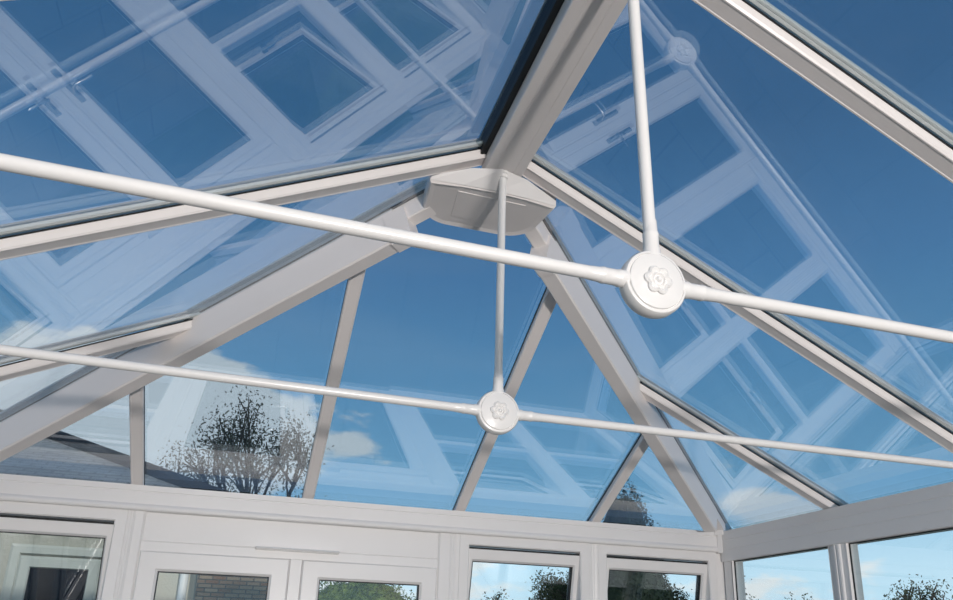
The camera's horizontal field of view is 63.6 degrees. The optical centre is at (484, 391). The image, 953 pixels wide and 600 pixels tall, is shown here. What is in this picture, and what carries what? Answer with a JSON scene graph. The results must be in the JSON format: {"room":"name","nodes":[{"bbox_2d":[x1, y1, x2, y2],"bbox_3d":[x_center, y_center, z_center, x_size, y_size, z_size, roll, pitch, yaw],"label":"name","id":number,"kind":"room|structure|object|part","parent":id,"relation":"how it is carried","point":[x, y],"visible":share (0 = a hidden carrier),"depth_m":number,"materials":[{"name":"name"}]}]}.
{"room":"sunroom","nodes":[
{"label":"sunroom","id":0,"kind":"room"},
{"bbox_2d":[114,510,726,599],"bbox_3d":[-0.555,1.685,3.682,4.120,2.029,0.120,7,-19,-17],"label":"wall","id":1,"kind":"structure","parent":0,"point":[448,543],"depth_m":3.98,"materials":[{"name":"white plastic"}]},
{"bbox_2d":[0,501,128,599],"bbox_3d":[-2.091,1.438,3.316,0.754,1.881,0.247,7,-19,-17],"label":"window","id":2,"kind":"structure","parent":1,"relation":"in","point":[112,529],"depth_m":3.53,"materials":[{"name":"white plastic"}]},
{"bbox_3d":[-1.695,1.533,3.327,0.129,2.029,0.068,7,-19,-17],"label":"post","id":3,"kind":"part","parent":1,"relation":"part of","materials":[{"name":"white plastic"}]},
{"bbox_2d":[0,177,435,461],"bbox_3d":[-1.316,-0.227,3.140,2.723,1.023,0.080,-6,-20,22],"label":"rafter","id":4,"kind":"object","parent":1,"relation":"attached to","point":[331,258],"visible":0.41,"depth_m":3.00,"materials":[{"name":"white plastic"}]},
{"bbox_2d":[0,307,206,380],"bbox_3d":[-1.674,-0.114,2.848,1.222,0.622,0.100,7,-19,-17],"label":"bar","id":5,"kind":"object","parent":4,"relation":"attached to","point":[105,347],"visible":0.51,"depth_m":2.93,"materials":[{"name":"white plastic"}]},
{"bbox_2d":[129,386,144,484],"bbox_3d":[-1.556,0.158,3.455,0.058,0.512,0.838,7,-19,-17],"label":"bar","id":6,"kind":"object","parent":4,"relation":"attached to","point":[136,398],"visible":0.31,"depth_m":3.44,"materials":[{"name":"white plastic"}]},
{"bbox_2d":[302,269,365,498],"bbox_3d":[-0.683,-0.020,3.434,0.058,0.884,1.520,7,-19,-17],"label":"bar","id":7,"kind":"object","parent":4,"relation":"attached to","point":[354,283],"visible":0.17,"depth_m":3.33,"materials":[{"name":"white plastic"}]},
{"bbox_2d":[132,512,438,599],"bbox_3d":[-0.945,1.641,3.507,1.463,2.079,0.141,7,-19,-17],"label":"door","id":8,"kind":"structure","parent":1,"relation":"in","point":[294,558],"depth_m":3.77,"materials":[{"name":"white plastic"}]},
{"bbox_3d":[-0.960,1.716,3.523,1.463,1.946,0.060,7,-19,-17],"label":"frame","id":9,"kind":"part","parent":8,"relation":"part of","materials":[{"name":"white plastic"}]},
{"bbox_3d":[-0.931,0.732,3.851,1.432,0.136,0.060,7,-19,-17],"label":"head panel","id":10,"kind":"part","parent":8,"relation":"part of","materials":[{"name":"white plastic"}]},
{"bbox_2d":[255,546,339,554],"bbox_3d":[-0.918,0.783,3.786,0.404,0.017,0.036,7,-19,-17],"label":"vent","id":11,"kind":"object","parent":8,"relation":"attached to","point":[261,550],"depth_m":3.79,"materials":[{"name":"white paint"}]},
{"bbox_2d":[0,474,718,552],"bbox_3d":[-0.519,0.668,4.001,4.180,0.140,0.101,7,-19,-17],"label":"beam","id":12,"kind":"structure","parent":1,"relation":"on","point":[13,488],"depth_m":3.89,"materials":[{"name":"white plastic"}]},
{"bbox_3d":[-0.200,1.726,3.775,0.164,2.029,0.068,7,-19,-17],"label":"post","id":13,"kind":"part","parent":1,"relation":"part of","materials":[{"name":"white plastic"}]},
{"bbox_2d":[457,534,589,599],"bbox_3d":[0.169,1.726,3.986,0.752,1.881,0.235,7,-19,-17],"label":"window","id":14,"kind":"structure","parent":1,"relation":"in","point":[578,588],"depth_m":4.17,"materials":[{"name":"white plastic"}]},
{"bbox_3d":[0.181,1.235,4.156,0.656,0.727,0.059,7,-6,-17],"label":"sash frame","id":15,"kind":"part","parent":14,"relation":"part of","materials":[{"name":"white plastic"}]},
{"bbox_3d":[0.575,1.744,4.033,0.149,1.859,0.068,7,-19,-17],"label":"post","id":16,"kind":"part","parent":1,"relation":"part of","materials":[{"name":"white plastic"}]},
{"bbox_2d":[522,176,731,531],"bbox_3d":[0.799,0.046,3.773,0.080,1.023,2.723,-10,-21,30],"label":"rafter","id":17,"kind":"object","parent":1,"relation":"attached to","point":[574,297],"visible":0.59,"depth_m":3.44,"materials":[{"name":"white plastic"}]},
{"bbox_2d":[452,287,556,510],"bbox_3d":[0.080,0.078,3.662,0.058,0.884,1.520,7,-19,-17],"label":"bar","id":18,"kind":"object","parent":17,"relation":"attached to","point":[546,306],"visible":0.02,"depth_m":3.48,"materials":[{"name":"white plastic"}]},
{"bbox_2d":[586,433,648,521],"bbox_3d":[0.733,0.453,4.140,0.058,0.512,0.838,7,-19,-17],"label":"bar","id":19,"kind":"object","parent":17,"relation":"attached to","point":[640,445],"visible":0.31,"depth_m":4.12,"materials":[{"name":"white plastic"}]},
{"bbox_2d":[636,372,848,509],"bbox_3d":[1.220,0.259,3.714,1.222,0.622,0.100,7,-19,-17],"label":"bar","id":20,"kind":"object","parent":17,"relation":"attached to","point":[654,394],"visible":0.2,"depth_m":3.69,"materials":[{"name":"white plastic"}]},
{"bbox_2d":[598,544,718,599],"bbox_3d":[0.940,1.826,4.216,0.764,1.881,0.235,7,-19,-17],"label":"window","id":21,"kind":"structure","parent":1,"relation":"in","point":[702,565],"depth_m":4.41,"materials":[{"name":"white plastic"}]},
{"bbox_3d":[0.952,1.335,4.387,0.668,0.727,0.059,7,-6,-17],"label":"sash frame","id":22,"kind":"part","parent":21,"relation":"part of","materials":[{"name":"white plastic"}]},
{"bbox_2d":[714,530,723,553],"bbox_3d":[1.390,0.877,4.531,0.060,0.155,0.038,-8,-21,26],"label":"bracket","id":23,"kind":"object","parent":1,"relation":"attached to","point":[719,533],"visible":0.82,"depth_m":4.52,"materials":[{"name":"white plastic"}]},
{"bbox_3d":[1.356,1.929,4.250,0.104,2.029,0.088,7,-19,-17],"label":"corner post","id":24,"kind":"part","parent":1,"relation":"part of","materials":[{"name":"white plastic"}]},
{"bbox_2d":[478,0,627,176],"bbox_3d":[0.616,-1.368,1.041,0.204,0.180,3.689,7,-19,-17],"label":"ridge beam","id":25,"kind":"structure","parent":0,"point":[565,36],"depth_m":2.22,"materials":[{"name":"white plastic"}]},
{"bbox_2d":[0,138,485,260],"bbox_3d":[-0.985,-0.511,2.228,2.083,1.021,0.100,7,-19,-17],"label":"bar","id":26,"kind":"object","parent":25,"relation":"attached to","point":[54,232],"visible":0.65,"depth_m":2.31,"materials":[{"name":"white plastic"}]},
{"bbox_2d":[0,170,952,468],"bbox_3d":[0.053,-0.311,2.511,4.040,0.932,0.060,7,-19,-17],"label":"bar","id":27,"kind":"object","parent":25,"relation":"hanging from","point":[496,411],"visible":1,"depth_m":2.37,"materials":[{"name":"white paint"}]},
{"bbox_3d":[-0.947,-0.067,2.091,1.960,0.038,0.027,7,-19,-17],"label":"tie rod","id":28,"kind":"part","parent":27,"relation":"part of","materials":[{"name":"white paint"}]},
{"bbox_3d":[0.054,-0.372,2.531,0.027,0.803,0.026,7,-19,-17],"label":"king rod","id":29,"kind":"part","parent":27,"relation":"part of","materials":[{"name":"white paint"}]},
{"bbox_3d":[1.031,0.188,2.683,1.960,0.038,0.027,7,-19,-17],"label":"tie rod","id":30,"kind":"part","parent":27,"relation":"part of","materials":[{"name":"white paint"}]},
{"bbox_2d":[0,0,952,343],"bbox_3d":[0.346,-0.589,1.650,4.040,0.932,0.060,7,-19,-17],"label":"bar","id":31,"kind":"object","parent":25,"relation":"hanging from","point":[650,283],"visible":1,"depth_m":1.49,"materials":[{"name":"white paint"}]},
{"bbox_3d":[-0.654,-0.345,1.231,1.960,0.038,0.027,7,-19,-17],"label":"tie rod","id":32,"kind":"part","parent":31,"relation":"part of","materials":[{"name":"white paint"}]},
{"bbox_3d":[0.338,-0.651,1.668,0.046,0.804,0.026,7,-19,-17],"label":"king rod","id":33,"kind":"part","parent":31,"relation":"part of","materials":[{"name":"white paint"}]},
{"bbox_3d":[1.324,-0.090,1.822,1.960,0.038,0.027,7,-19,-17],"label":"tie rod","id":34,"kind":"part","parent":31,"relation":"part of","materials":[{"name":"white paint"}]},
{"bbox_2d":[423,168,555,235],"bbox_3d":[0.011,-0.706,2.778,0.466,0.098,0.335,7,-19,-17],"label":"end cap","id":35,"kind":"object","parent":25,"relation":"attached to","point":[467,198],"visible":0.94,"depth_m":2.73,"materials":[{"name":"white plastic"}]},
{"bbox_3d":[0.004,-0.660,2.780,0.260,0.008,0.170,7,-19,-17],"label":"raised panel","id":36,"kind":"part","parent":35,"relation":"part of","materials":[{"name":"white plastic"}]},
{"bbox_2d":[522,154,952,452],"bbox_3d":[1.091,-0.244,2.849,2.083,1.021,0.100,7,-19,-17],"label":"bar","id":37,"kind":"object","parent":25,"relation":"attached to","point":[540,171],"visible":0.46,"depth_m":2.81,"materials":[{"name":"white plastic"}]},
{"bbox_2d":[692,0,952,182],"bbox_3d":[1.373,-0.511,2.022,2.083,1.021,0.100,7,-19,-17],"label":"bar","id":38,"kind":"object","parent":25,"relation":"attached to","point":[760,22],"visible":1,"depth_m":1.93,"materials":[{"name":"white plastic"}]},
{"bbox_2d":[724,544,863,599],"bbox_3d":[2.262,1.145,1.740,0.120,1.980,5.450,7,-19,-17],"label":"wall","id":39,"kind":"structure","parent":0,"point":[837,552],"depth_m":3.64,"materials":[{"name":"white plastic"}]},
{"bbox_3d":[1.429,1.848,4.192,0.078,1.810,0.085,7,-19,-17],"label":"corner post","id":40,"kind":"part","parent":39,"relation":"part of","materials":[{"name":"white plastic"}]},
{"bbox_2d":[731,546,834,599],"bbox_3d":[1.541,1.718,3.801,0.036,1.817,0.791,7,-19,-17],"label":"window","id":41,"kind":"structure","parent":39,"relation":"in","point":[736,588],"depth_m":4.37,"materials":[{"name":"white plastic"}]},
{"bbox_2d":[721,482,952,562],"bbox_3d":[2.264,0.139,2.115,0.090,0.175,5.540,7,-19,-17],"label":"beam","id":42,"kind":"structure","parent":39,"relation":"on","point":[930,508],"depth_m":3.60,"materials":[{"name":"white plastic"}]},
{"bbox_2d":[845,527,952,599],"bbox_3d":[1.817,1.455,2.989,0.036,1.817,0.796,7,-19,-17],"label":"window","id":43,"kind":"structure","parent":39,"relation":"in","point":[849,551],"depth_m":3.57,"materials":[{"name":"white plastic"}]},
{"label":"outside","id":44,"kind":"structure","parent":0,"visible":0},
{"bbox_3d":[-19.100,20.494,57.577,120.000,0.280,119.870,7,-19,-17],"label":"lawn","id":45,"kind":"structure","parent":44,"visible":0},
{"bbox_2d":[0,409,228,599],"bbox_3d":[-7.843,1.829,7.564,10.383,4.086,5.873,7,-19,-17],"label":"neighbouring house","id":46,"kind":"structure","parent":45,"relation":"on","point":[32,567],"depth_m":6.43,"materials":[{"name":"grey stone"}]},
{"bbox_3d":[-3.491,2.343,5.971,0.760,2.245,0.040,7,-19,-17],"label":"house door","id":47,"kind":"part","parent":46,"relation":"part of","materials":[{"name":"white plastic"}]},
{"bbox_3d":[-3.490,2.361,5.963,0.610,2.105,0.045,7,-19,-17],"label":"door frame","id":48,"kind":"part","parent":46,"relation":"part of","materials":[{"name":"white plastic"}]},
{"bbox_3d":[-3.491,2.357,5.967,0.430,1.915,0.020,7,-19,-17],"label":"door pane","id":49,"kind":"part","parent":46,"relation":"part of","materials":[{"name":"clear glass"}]},
{"bbox_2d":[155,439,242,492],"bbox_3d":[-5.506,3.432,14.044,2.145,5.271,1.718,7,-19,-17],"label":"tree","id":50,"kind":"object","parent":45,"relation":"on","point":[179,447],"visible":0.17,"depth_m":14.63,"materials":[{"name":"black plant"}]},
{"bbox_2d":[194,575,267,599],"bbox_3d":[-2.105,2.457,6.263,0.690,2.390,0.260,7,-19,-17],"label":"wall","id":51,"kind":"structure","parent":45,"relation":"on","point":[208,587],"depth_m":6.41,"materials":[{"name":"brick"}]},
{"bbox_2d":[157,385,335,497],"bbox_3d":[-4.089,2.754,12.969,2.876,5.956,2.612,-15,-25,41],"label":"tree","id":52,"kind":"object","parent":45,"relation":"on","point":[245,441],"visible":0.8,"depth_m":13.34,"materials":[{"name":"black plant"}]},
{"bbox_2d":[318,581,415,599],"bbox_3d":[-2.630,4.997,15.100,4.265,3.213,1.738,8,-19,-18],"label":"hedge","id":53,"kind":"object","parent":45,"relation":"on","point":[343,590],"visible":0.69,"depth_m":15.18,"materials":[{"name":"green plant"}]},
{"bbox_2d":[481,587,512,599],"bbox_3d":[-0.031,5.434,15.849,1.647,2.917,1.757,7,-19,-17],"label":"tree","id":54,"kind":"object","parent":45,"relation":"on","point":[498,595],"visible":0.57,"depth_m":15.81,"materials":[{"name":"green plant"}]},
{"bbox_2d":[528,567,568,599],"bbox_3d":[1.514,5.414,16.435,1.585,3.411,1.571,-10,-22,31],"label":"tree","id":55,"kind":"object","parent":45,"relation":"on","point":[557,590],"visible":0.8,"depth_m":16.49,"materials":[{"name":"green plant"}]},
{"bbox_2d":[597,478,671,599],"bbox_3d":[2.844,4.237,15.036,1.712,5.425,1.695,-1,-19,8],"label":"rounded tree","id":56,"kind":"object","parent":45,"relation":"on","point":[623,585],"visible":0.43,"depth_m":14.73,"materials":[{"name":"green plant"}]},
{"bbox_2d":[664,577,692,599],"bbox_3d":[3.624,6.003,18.663,3.936,3.920,2.853,0,-18,5],"label":"tree","id":57,"kind":"object","parent":45,"relation":"on","point":[675,593],"visible":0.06,"depth_m":18.75,"materials":[{"name":"green plant"}]},
{"bbox_2d":[784,592,813,599],"bbox_3d":[6.224,5.275,14.687,0.596,2.830,0.878,7,-19,-17],"label":"tree","id":58,"kind":"object","parent":45,"relation":"on","point":[789,592],"visible":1,"depth_m":15.14,"materials":[{"name":"green plant"}]},
{"bbox_2d":[883,574,951,599],"bbox_3d":[6.906,4.495,12.496,1.284,2.961,1.367,13,-22,-31],"label":"tree","id":59,"kind":"object","parent":45,"relation":"on","point":[904,596],"visible":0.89,"depth_m":12.65,"materials":[{"name":"green plant"}]},
{"bbox_2d":[906,577,952,599],"bbox_3d":[7.254,4.224,11.489,1.293,2.858,1.184,-4,-19,16],"label":"tree","id":60,"kind":"object","parent":45,"relation":"on","point":[934,595],"visible":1,"depth_m":11.95,"materials":[{"name":"green plant"}]}
]}

